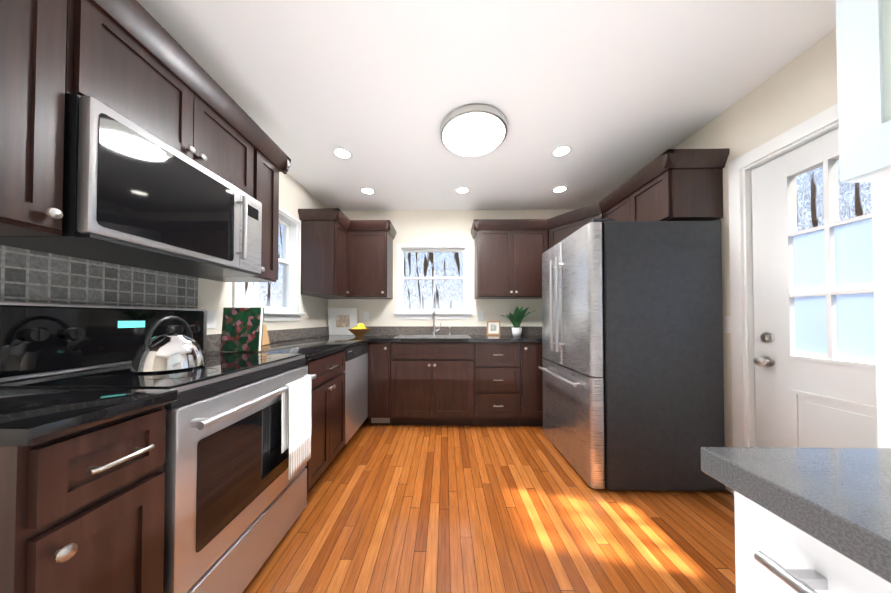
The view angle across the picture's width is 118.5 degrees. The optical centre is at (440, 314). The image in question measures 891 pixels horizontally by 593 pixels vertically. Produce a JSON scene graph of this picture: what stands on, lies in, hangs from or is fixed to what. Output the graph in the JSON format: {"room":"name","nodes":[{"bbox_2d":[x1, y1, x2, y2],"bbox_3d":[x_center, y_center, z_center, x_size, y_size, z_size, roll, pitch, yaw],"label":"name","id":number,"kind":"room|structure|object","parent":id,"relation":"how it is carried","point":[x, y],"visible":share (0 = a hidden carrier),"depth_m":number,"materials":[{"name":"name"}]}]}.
{"room":"kitchen","nodes":[
{"label":"kitchen","id":0,"kind":"room"},
{"bbox_2d":[198,172,327,334],"bbox_3d":[-1.548,-0.116,0.559,0.140,2.500,5.900,0,-1,1],"label":"wall","id":1,"kind":"structure","parent":0,"point":[294,197],"depth_m":2.50,"materials":[{"name":"beige paint"}]},
{"bbox_2d":[0,0,83,235],"bbox_3d":[-1.291,-0.663,0.661,0.368,0.858,0.267,0,-1,1],"label":"upper cabinet","id":2,"kind":"object","parent":1,"relation":"attached to","point":[42,41],"depth_m":0.73,"materials":[{"name":"brown wood"}]},
{"bbox_2d":[0,245,327,351],"bbox_3d":[-1.445,0.010,1.920,0.018,0.448,2.820,0,-1,1],"label":"backsplash","id":3,"kind":"structure","parent":1,"relation":"attached to","point":[26,275],"depth_m":1.11,"materials":[{"name":"tile"}]},
{"bbox_2d":[84,0,259,201],"bbox_3d":[-1.282,-0.873,1.179,0.368,0.423,0.759,0,-1,1],"label":"upper cabinet","id":4,"kind":"object","parent":1,"relation":"attached to","point":[134,61],"depth_m":1.05,"materials":[{"name":"brown wood"}]},
{"bbox_2d":[0,94,261,276],"bbox_3d":[-1.231,-0.441,1.172,0.468,0.430,0.752,0,-1,1],"label":"microwave","id":5,"kind":"object","parent":4,"relation":"attached to","point":[135,195],"visible":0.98,"depth_m":0.95,"materials":[{"name":"silver metal"}]},
{"bbox_2d":[207,310,216,328],"bbox_3d":[-1.455,0.034,1.680,0.006,0.115,0.070,0,-1,1],"label":"outlet","id":6,"kind":"object","parent":1,"relation":"attached to","point":[211,319],"visible":0.83,"depth_m":1.68,"materials":[{"name":"white plastic"}]},
{"bbox_2d":[197,132,283,281],"bbox_3d":[-1.274,-0.648,1.675,0.368,0.858,0.236,0,-1,1],"label":"upper cabinet","id":7,"kind":"object","parent":1,"relation":"attached to","point":[271,158],"depth_m":1.69,"materials":[{"name":"brown wood"}]},
{"bbox_2d":[232,206,304,320],"bbox_3d":[-1.492,-0.452,2.274,0.195,1.015,0.880,0,-1,1],"label":"window","id":8,"kind":"structure","parent":1,"relation":"in","point":[289,309],"depth_m":2.64,"materials":[{"name":"white wood"}]},
{"bbox_2d":[328,209,575,325],"bbox_3d":[0.237,-0.071,3.409,3.335,2.500,0.140,0,-1,1],"label":"wall","id":9,"kind":"structure","parent":0,"point":[432,226],"depth_m":3.35,"materials":[{"name":"beige paint"}]},
{"bbox_2d":[298,208,395,298],"bbox_3d":[-1.004,-0.628,3.010,0.863,0.860,0.713,0,-1,1],"label":"upper cabinet","id":10,"kind":"object","parent":9,"relation":"attached to","point":[343,256],"visible":0.98,"depth_m":2.96,"materials":[{"name":"brown wood"}]},
{"bbox_2d":[363,311,368,319],"bbox_3d":[-0.946,0.020,3.353,0.070,0.115,0.006,0,-1,1],"label":"outlet","id":11,"kind":"object","parent":9,"relation":"attached to","point":[365,315],"visible":1,"depth_m":3.35,"materials":[{"name":"white plastic"}]},
{"bbox_2d":[394,244,471,318],"bbox_3d":[-0.101,-0.414,3.393,0.960,0.945,0.195,0,-1,1],"label":"window","id":12,"kind":"structure","parent":9,"relation":"in","point":[401,312],"depth_m":3.35,"materials":[{"name":"white wood"}]},
{"bbox_2d":[328,326,541,334],"bbox_3d":[0.235,0.204,3.323,3.330,0.104,0.021,0,-1,1],"label":"backsplash","id":13,"kind":"structure","parent":9,"relation":"attached to","point":[375,330],"depth_m":3.32,"materials":[{"name":"stone"}]},
{"bbox_2d":[478,311,483,319],"bbox_3d":[0.498,0.020,3.329,0.070,0.115,0.006,0,-1,1],"label":"outlet","id":14,"kind":"object","parent":9,"relation":"attached to","point":[480,315],"visible":1,"depth_m":3.33,"materials":[{"name":"white plastic"}]},
{"bbox_2d":[471,218,550,298],"bbox_3d":[0.818,-0.625,3.139,0.805,0.858,0.393,0,-1,1],"label":"upper cabinet","id":15,"kind":"object","parent":9,"relation":"attached to","point":[507,252],"depth_m":2.99,"materials":[{"name":"brown wood"}]},
{"bbox_2d":[137,0,835,210],"bbox_3d":[0.190,-1.396,0.550,3.615,0.060,5.900,0,-1,1],"label":"ceiling","id":16,"kind":"structure","parent":0,"point":[615,94],"depth_m":1.52,"materials":[{"name":"white paint"}]},
{"bbox_2d":[331,147,352,159],"bbox_3d":[-0.821,-1.337,2.206,0.170,0.006,0.170,0,-1,1],"label":"recessed light","id":17,"kind":"object","parent":16,"relation":"in","point":[342,153],"visible":1,"depth_m":2.21,"materials":[{"name":"white plastic"}]},
{"bbox_2d":[359,187,375,194],"bbox_3d":[-0.790,-1.327,2.856,0.170,0.006,0.170,0,-1,1],"label":"recessed light","id":18,"kind":"object","parent":16,"relation":"in","point":[367,191],"visible":1,"depth_m":2.86,"materials":[{"name":"white plastic"}]},
{"bbox_2d":[455,186,469,193],"bbox_3d":[0.230,-1.327,2.839,0.170,0.006,0.170,0,-1,1],"label":"recessed light","id":19,"kind":"object","parent":16,"relation":"in","point":[462,190],"visible":1,"depth_m":2.84,"materials":[{"name":"white"}]},
{"bbox_2d":[440,103,506,155],"bbox_3d":[0.235,-1.301,1.928,0.480,0.085,0.480,0,-1,1],"label":"flush ceiling light","id":20,"kind":"object","parent":16,"relation":"attached to","point":[477,129],"visible":1,"depth_m":1.83,"materials":[{"name":"white glass"}]},
{"bbox_2d":[551,185,568,193],"bbox_3d":[1.265,-1.327,2.822,0.170,0.006,0.170,0,-1,1],"label":"recessed light","id":21,"kind":"object","parent":16,"relation":"in","point":[559,189],"visible":1,"depth_m":2.82,"materials":[{"name":"white"}]},
{"bbox_2d":[550,144,572,157],"bbox_3d":[0.989,-1.337,2.176,0.170,0.006,0.170,0,-1,1],"label":"recessed light","id":22,"kind":"object","parent":16,"relation":"in","point":[564,150],"visible":1,"depth_m":2.17,"materials":[{"name":"white plastic"}]},
{"bbox_2d":[243,418,735,592],"bbox_3d":[0.190,1.163,0.510,3.615,0.060,5.900,0,-1,1],"label":"floor","id":23,"kind":"structure","parent":0,"point":[473,508],"depth_m":1.43,"materials":[{"name":"brown wood"}]},
{"bbox_2d":[0,405,165,592],"bbox_3d":[-1.112,0.692,0.636,0.724,0.883,0.265,0,-1,1],"label":"base cabinet","id":24,"kind":"object","parent":23,"relation":"on","point":[81,511],"visible":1,"depth_m":0.59,"materials":[{"name":"brown wood"}]},
{"bbox_2d":[0,389,177,445],"bbox_3d":[-1.120,0.233,0.638,0.708,0.035,0.278,0,-1,1],"label":"countertop","id":25,"kind":"structure","parent":24,"relation":"on","point":[29,417],"depth_m":0.62,"materials":[{"name":"black stone"}]},
{"bbox_2d":[0,301,315,592],"bbox_3d":[-1.076,0.553,1.154,0.732,1.180,0.758,0,-1,1],"label":"range","id":26,"kind":"object","parent":23,"relation":"on","point":[235,501],"visible":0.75,"depth_m":0.96,"materials":[{"name":"silver metal"}]},
{"bbox_2d":[130,315,204,372],"bbox_3d":[-1.107,0.110,1.073,0.238,0.213,0.212,0,-1,1],"label":"kettle","id":27,"kind":"object","parent":26,"relation":"on","point":[171,351],"visible":1,"depth_m":1.01,"materials":[{"name":"silver metal"}]},
{"bbox_2d":[281,375,310,479],"bbox_3d":[-0.717,0.547,1.327,0.042,0.438,0.204,0,-1,1],"label":"hanging towel","id":28,"kind":"object","parent":26,"relation":"hanging from","point":[296,419],"visible":1,"depth_m":1.29,"materials":[{"name":"fabric"}]},
{"bbox_2d":[303,350,344,492],"bbox_3d":[-1.092,0.711,1.830,0.724,0.883,0.590,0,-1,1],"label":"base cabinet","id":29,"kind":"object","parent":23,"relation":"on","point":[327,413],"visible":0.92,"depth_m":1.77,"materials":[{"name":"brown wood"}]},
{"bbox_2d":[203,335,371,359],"bbox_3d":[-1.095,0.256,2.115,0.708,0.035,1.148,0,-1,1],"label":"countertop","id":30,"kind":"structure","parent":29,"relation":"on","point":[318,346],"depth_m":2.01,"materials":[{"name":"black stone"}]},
{"bbox_2d":[220,307,263,351],"bbox_3d":[-1.208,0.094,1.628,0.244,0.270,0.075,0,-1,5],"label":"cookbook","id":31,"kind":"object","parent":30,"relation":"on","point":[242,329],"visible":1,"depth_m":1.60,"materials":[{"name":"multicoloured"}]},
{"bbox_2d":[262,324,269,344],"bbox_3d":[-1.377,0.120,2.003,0.064,0.234,0.170,0,-1,1],"label":"cutting board","id":32,"kind":"object","parent":30,"relation":"on","point":[265,339],"visible":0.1,"depth_m":2.05,"materials":[{"name":"brown wood"}]},
{"bbox_2d":[328,308,357,334],"bbox_3d":[-1.217,0.086,3.290,0.360,0.339,0.065,0,-1,1],"label":"framed picture","id":33,"kind":"object","parent":30,"relation":"on","point":[341,321],"visible":0.88,"depth_m":3.28,"materials":[{"name":"white paper"}]},
{"bbox_2d":[348,323,370,335],"bbox_3d":[-0.955,0.178,3.105,0.270,0.150,0.270,0,-1,1],"label":"fruit bowl","id":34,"kind":"object","parent":30,"relation":"on","point":[360,329],"visible":1,"depth_m":3.04,"materials":[{"name":"brown wood"}]},
{"bbox_2d":[343,343,367,443],"bbox_3d":[-1.073,0.720,2.426,0.646,0.882,0.596,0,-1,1],"label":"dishwasher","id":35,"kind":"object","parent":23,"relation":"on","point":[355,371],"visible":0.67,"depth_m":2.34,"materials":[{"name":"silver metal"}]},
{"bbox_2d":[367,342,391,424],"bbox_3d":[-0.643,0.729,3.016,0.243,0.883,0.647,0,-1,1],"label":"base cabinet","id":36,"kind":"object","parent":23,"relation":"on","point":[379,370],"visible":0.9,"depth_m":2.73,"materials":[{"name":"brown wood"}]},
{"bbox_2d":[390,342,473,424],"bbox_3d":[-0.087,0.729,3.006,0.862,0.883,0.647,0,-1,1],"label":"base cabinet","id":37,"kind":"object","parent":23,"relation":"on","point":[432,383],"visible":0.96,"depth_m":2.72,"materials":[{"name":"brown wood"}]},
{"bbox_2d":[473,342,520,425],"bbox_3d":[0.583,0.729,2.992,0.470,0.883,0.654,0,-1,1],"label":"drawer bank","id":38,"kind":"object","parent":23,"relation":"on","point":[497,383],"visible":0.96,"depth_m":2.71,"materials":[{"name":"brown wood"}]},
{"bbox_2d":[519,342,542,425],"bbox_3d":[1.358,0.729,2.983,1.072,0.883,0.647,0,-1,1],"label":"base cabinet","id":39,"kind":"object","parent":23,"relation":"on","point":[531,384],"visible":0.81,"depth_m":2.70,"materials":[{"name":"brown wood"}]},
{"bbox_2d":[372,335,541,341],"bbox_3d":[0.230,0.345,2.998,3.329,0.195,0.665,0,-1,1],"label":"countertop","id":40,"kind":"structure","parent":39,"relation":"on","point":[375,338],"depth_m":2.72,"materials":[{"name":"black stone"}]},
{"bbox_2d":[432,306,450,334],"bbox_3d":[0.007,0.077,3.127,0.232,0.343,0.228,0,-1,1],"label":"faucet","id":41,"kind":"object","parent":40,"relation":"on","point":[433,319],"visible":1,"depth_m":3.20,"materials":[{"name":"silver metal"}]},
{"bbox_2d":[487,321,499,334],"bbox_3d":[0.648,0.168,3.272,0.165,0.176,0.036,0,-1,1],"label":"picture frame","id":42,"kind":"object","parent":40,"relation":"on","point":[493,327],"visible":1,"depth_m":3.27,"materials":[{"name":"brown wood"}]},
{"bbox_2d":[501,306,535,336],"bbox_3d":[0.890,0.073,3.031,0.401,0.358,0.442,0,-1,1],"label":"potted plant","id":43,"kind":"object","parent":40,"relation":"on","point":[517,317],"visible":1,"depth_m":2.98,"materials":[{"name":"green plant"}]},
{"bbox_2d":[538,219,724,490],"bbox_3d":[1.378,0.267,2.170,0.923,1.785,0.890,0,-1,1],"label":"refrigerator","id":44,"kind":"object","parent":23,"relation":"on","point":[632,355],"visible":0.98,"depth_m":1.73,"materials":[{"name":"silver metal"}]},
{"bbox_2d":[734,491,890,592],"bbox_3d":[0.831,0.687,0.099,0.782,0.880,0.619,0,-1,1],"label":"base cabinet","id":45,"kind":"object","parent":23,"relation":"on","point":[774,553],"visible":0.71,"depth_m":0.33,"materials":[{"name":"white wood"}]},
{"bbox_2d":[701,447,890,582],"bbox_3d":[0.801,0.212,-0.828,0.813,0.039,2.495,0,-1,1],"label":"countertop","id":46,"kind":"structure","parent":45,"relation":"on","point":[838,500],"depth_m":0.33,"materials":[{"name":"grey stone"}]},
{"bbox_2d":[674,28,837,493],"bbox_3d":[1.927,-0.117,0.501,0.140,2.500,5.900,0,-1,1],"label":"wall","id":47,"kind":"structure","parent":0,"point":[800,88],"depth_m":1.55,"materials":[{"name":"beige paint"}]},
{"bbox_2d":[551,202,598,246],"bbox_3d":[1.554,-0.844,2.895,0.679,0.428,0.861,0,-1,1],"label":"upper cabinet","id":48,"kind":"object","parent":47,"relation":"attached to","point":[563,225],"depth_m":2.76,"materials":[{"name":"brown wood"}]},
{"bbox_2d":[599,148,726,220],"bbox_3d":[1.686,-0.855,2.175,0.393,0.428,0.816,0,-1,1],"label":"upper cabinet","id":49,"kind":"object","parent":47,"relation":"attached to","point":[677,185],"depth_m":1.77,"materials":[{"name":"brown wood"}]},
{"bbox_2d":[724,316,730,332],"bbox_3d":[1.873,0.067,1.732,0.006,0.110,0.040,0,-1,1],"label":"light switch","id":50,"kind":"object","parent":47,"relation":"attached to","point":[727,323],"visible":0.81,"depth_m":1.73,"materials":[{"name":"white plastic"}]},
{"bbox_2d":[728,103,838,446],"bbox_3d":[1.930,0.080,1.223,0.158,2.130,0.950,0,-1,1],"label":"door frame","id":51,"kind":"structure","parent":47,"relation":"attached to","point":[822,123],"depth_m":1.63,"materials":[{"name":"white wood"}]},
{"bbox_2d":[751,128,877,447],"bbox_3d":[1.890,0.117,1.226,0.114,2.023,0.783,0,-1,1],"label":"entry door","id":52,"kind":"structure","parent":47,"relation":"in","point":[814,360],"depth_m":1.37,"materials":[{"name":"white wood"}]},
{"bbox_2d":[871,182,890,447],"bbox_3d":[1.523,-0.136,-0.775,0.624,2.499,3.055,0,-1,1],"label":"wall","id":53,"kind":"structure","parent":0,"point":[881,211],"depth_m":0.74,"materials":[{"name":"white paint"}]},
{"bbox_2d":[836,0,890,182],"bbox_3d":[1.037,-0.730,-0.021,0.368,0.890,1.200,0,-1,1],"label":"upper cabinet","id":54,"kind":"object","parent":53,"relation":"attached to","point":[863,33],"visible":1,"depth_m":0.54,"materials":[{"name":"white paint"}]},
{"label":"outside","id":55,"kind":"structure","parent":0,"visible":0},
{"bbox_2d":[239,282,253,304],"bbox_3d":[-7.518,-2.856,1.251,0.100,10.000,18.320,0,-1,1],"label":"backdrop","id":56,"kind":"structure","parent":55,"point":[246,293],"depth_m":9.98,"materials":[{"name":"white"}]},
{"bbox_2d":[258,223,462,308],"bbox_3d":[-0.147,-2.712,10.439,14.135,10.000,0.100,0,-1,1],"label":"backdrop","id":57,"kind":"structure","parent":55,"point":[430,294],"depth_m":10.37,"materials":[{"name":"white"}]},
{"bbox_2d":[796,160,871,230],"bbox_3d":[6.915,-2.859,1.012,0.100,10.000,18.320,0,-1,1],"label":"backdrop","id":58,"kind":"structure","parent":55,"point":[866,206],"depth_m":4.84,"materials":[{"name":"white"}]}
]}

